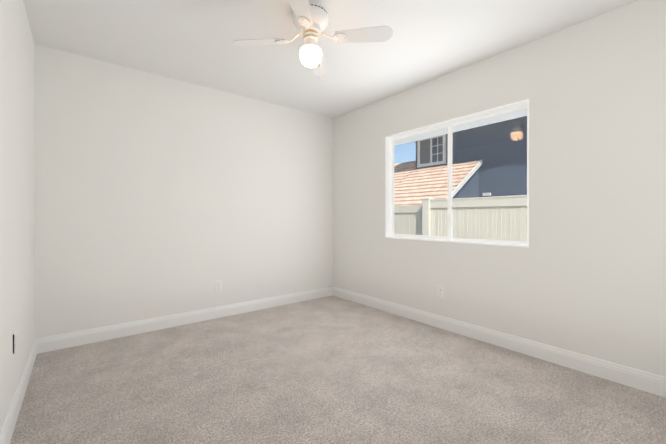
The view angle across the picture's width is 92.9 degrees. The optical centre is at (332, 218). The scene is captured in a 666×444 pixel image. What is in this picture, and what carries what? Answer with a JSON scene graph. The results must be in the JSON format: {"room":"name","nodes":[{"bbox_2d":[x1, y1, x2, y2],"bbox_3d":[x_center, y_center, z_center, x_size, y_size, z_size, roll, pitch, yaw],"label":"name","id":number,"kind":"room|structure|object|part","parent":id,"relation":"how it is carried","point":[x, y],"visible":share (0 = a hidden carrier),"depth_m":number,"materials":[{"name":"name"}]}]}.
{"room":"empty bedroom","nodes":[
{"label":"empty bedroom","id":0,"kind":"room"},
{"bbox_2d":[0,0,34,433],"bbox_3d":[-1.210,-0.147,0.953,0.150,2.440,3.833,0,0,-39],"label":"wall","id":1,"kind":"structure","parent":0,"point":[17,223],"depth_m":1.76,"materials":[{"name":"white paint"}]},
{"bbox_2d":[13,330,15,354],"bbox_3d":[-1.698,0.662,1.690,0.008,0.115,0.072,0,0,-39],"label":"electrical outlet","id":2,"kind":"object","parent":1,"relation":"attached to","point":[14,341],"visible":1,"depth_m":1.68,"materials":[{"name":"white plastic"}]},
{"bbox_2d":[0,339,36,443],"bbox_3d":[-1.146,1.014,1.007,0.014,0.118,3.833,0,0,-39],"label":"baseboard","id":3,"kind":"structure","parent":1,"relation":"attached to","point":[6,434],"depth_m":1.73,"materials":[{"name":"white wood"}]},
{"bbox_2d":[34,44,332,338],"bbox_3d":[-1.221,-0.153,3.496,3.315,2.440,0.150,0,0,-39],"label":"wall","id":4,"kind":"structure","parent":0,"point":[156,195],"depth_m":3.06,"materials":[{"name":"white paint"}]},
{"bbox_2d":[36,287,332,353],"bbox_3d":[-1.169,1.008,3.435,3.015,0.118,0.014,0,0,-39],"label":"baseboard","id":5,"kind":"structure","parent":4,"relation":"attached to","point":[63,341],"depth_m":3.06,"materials":[{"name":"white wood"}]},
{"bbox_2d":[215,280,221,291],"bbox_3d":[-1.227,0.726,3.392,0.070,0.115,0.008,0,0,-39],"label":"electrical outlet","id":6,"kind":"object","parent":4,"relation":"attached to","point":[218,285],"visible":1,"depth_m":3.39,"materials":[{"name":"white plastic"}]},
{"bbox_2d":[23,0,636,117],"bbox_3d":[0.025,-1.429,1.939,3.315,0.120,4.133,0,0,-39],"label":"ceiling","id":7,"kind":"structure","parent":0,"point":[190,41],"depth_m":2.42,"materials":[{"name":"white paint"}]},
{"bbox_2d":[233,0,392,81],"bbox_3d":[-0.148,-1.143,2.116,0.803,0.452,0.803,0,0,-39],"label":"ceiling fan","id":8,"kind":"object","parent":7,"relation":"attached to","point":[310,20],"visible":1,"depth_m":2.07,"materials":[{"name":"white"}]},
{"bbox_3d":[-0.490,-1.198,2.154,0.315,0.035,0.316,0,0,-39],"label":"blade","id":9,"kind":"part","parent":8,"relation":"part of","materials":[{"name":"white"}]},
{"bbox_3d":[-0.187,-1.197,1.774,0.316,0.035,0.315,0,0,-39],"label":"blade","id":10,"kind":"part","parent":8,"relation":"part of","materials":[{"name":"white"}]},
{"bbox_3d":[-0.148,-1.075,2.116,0.149,0.121,0.149,0,0,-39],"label":"light globe","id":11,"kind":"part","parent":8,"relation":"part of","materials":[{"name":"white glass"}]},
{"bbox_3d":[-0.110,-1.198,2.457,0.316,0.035,0.315,0,0,-39],"label":"blade","id":12,"kind":"part","parent":8,"relation":"part of","materials":[{"name":"white"}]},
{"bbox_3d":[0.193,-1.197,2.077,0.315,0.035,0.316,0,0,-39],"label":"blade","id":13,"kind":"part","parent":8,"relation":"part of","materials":[{"name":"white"}]},
{"bbox_2d":[10,295,665,443],"bbox_3d":[0.025,1.101,1.946,3.315,0.060,4.133,0,0,-39],"label":"floor","id":14,"kind":"structure","parent":0,"point":[332,369],"depth_m":1.97,"materials":[{"name":"carpet"}]},
{"bbox_2d":[333,0,665,376],"bbox_3d":[1.260,-0.151,2.933,0.150,2.440,3.833,0,0,-39],"label":"wall","id":15,"kind":"structure","parent":0,"point":[584,273],"depth_m":2.31,"materials":[{"name":"white paint"}]},
{"bbox_2d":[437,285,443,297],"bbox_3d":[1.044,0.714,3.077,0.008,0.115,0.070,0,0,-39],"label":"electrical outlet","id":16,"kind":"object","parent":15,"relation":"attached to","point":[440,291],"visible":1,"depth_m":3.07,"materials":[{"name":"white plastic"}]},
{"bbox_2d":[385,99,528,246],"bbox_3d":[1.119,-0.352,3.096,0.143,1.160,1.489,0,0,-39],"label":"sliding window","id":17,"kind":"structure","parent":15,"relation":"in","point":[519,106],"depth_m":3.08,"materials":[{"name":"clear glass"}]},
{"bbox_2d":[394,109,526,145],"bbox_3d":[1.232,-1.125,3.548,0.580,0.216,6.833,0,0,-39],"label":"soffit","id":18,"kind":"structure","parent":15,"relation":"attached to","point":[484,122],"depth_m":3.48,"materials":[{"name":"white"}]},
{"bbox_2d":[333,287,665,397],"bbox_3d":[1.196,1.010,2.884,0.014,0.118,3.833,0,0,-39],"label":"baseboard","id":19,"kind":"structure","parent":15,"relation":"attached to","point":[652,383],"depth_m":2.45,"materials":[{"name":"white wood"}]},
{"label":"outside","id":20,"kind":"structure","parent":0,"visible":0},
{"bbox_3d":[13.553,1.432,17.322,37.030,0.100,50.000,0,0,-39],"label":"ground","id":21,"kind":"structure","parent":20,"visible":0},
{"bbox_2d":[404,166,478,198],"bbox_3d":[0.242,-0.199,11.084,2.800,3.194,9.075,0,0,-39],"label":"house","id":22,"kind":"structure","parent":21,"relation":"on","point":[463,189],"depth_m":7.81,"materials":[{"name":"blue paint"}]},
{"bbox_2d":[394,160,415,186],"bbox_3d":[-0.478,-0.869,11.754,3.083,2.018,7.115,0,0,-39],"label":"tiles","id":23,"kind":"structure","parent":22,"relation":"on","point":[408,171],"depth_m":9.86,"materials":[{"name":"tile"}]},
{"bbox_2d":[394,160,480,205],"bbox_3d":[2.146,-0.663,8.003,2.483,1.625,2.009,0,0,-39],"label":"tiles","id":24,"kind":"structure","parent":22,"relation":"on","point":[424,180],"depth_m":8.05,"materials":[{"name":"tile"}]},
{"bbox_2d":[446,160,481,198],"bbox_3d":[2.770,-0.595,7.210,2.500,1.745,0.050,0,0,-39],"label":"rake","id":25,"kind":"object","parent":22,"relation":"attached to","point":[473,170],"depth_m":7.49,"materials":[{"name":"white wood"}]},
{"bbox_2d":[394,195,526,241],"bbox_3d":[1.319,0.537,5.646,0.186,1.750,15.090,0,0,-39],"label":"fence","id":26,"kind":"object","parent":21,"relation":"on","point":[410,226],"depth_m":4.69,"materials":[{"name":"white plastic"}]},
{"bbox_3d":[1.583,0.538,5.287,0.150,1.750,0.150,0,0,-39],"label":"post","id":27,"kind":"part","parent":26,"relation":"part of","materials":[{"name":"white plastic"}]},
{"bbox_3d":[3.816,-0.225,2.487,0.070,0.139,7.040,0,0,-39],"label":"rail","id":28,"kind":"part","parent":26,"relation":"part of","materials":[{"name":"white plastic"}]},
{"bbox_2d":[416,116,526,196],"bbox_3d":[9.560,-0.490,6.335,7.000,3.800,13.860,0,0,-39],"label":"house","id":29,"kind":"structure","parent":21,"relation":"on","point":[501,134],"depth_m":7.68,"materials":[{"name":"blue paint"}]},
{"bbox_2d":[417,134,445,167],"bbox_3d":[2.824,-1.937,9.102,0.045,0.860,0.930,0,0,-39],"label":"window","id":30,"kind":"structure","parent":29,"relation":"attached to","point":[431,154],"depth_m":8.99,"materials":[{"name":"white"}]},
{"bbox_2d":[420,139,429,163],"bbox_3d":[2.705,-1.937,9.267,0.016,0.700,0.355,0,0,-39],"label":"screen","id":31,"kind":"object","parent":30,"relation":"in","point":[425,154],"depth_m":9.26,"materials":[{"name":"grey"}]}
]}

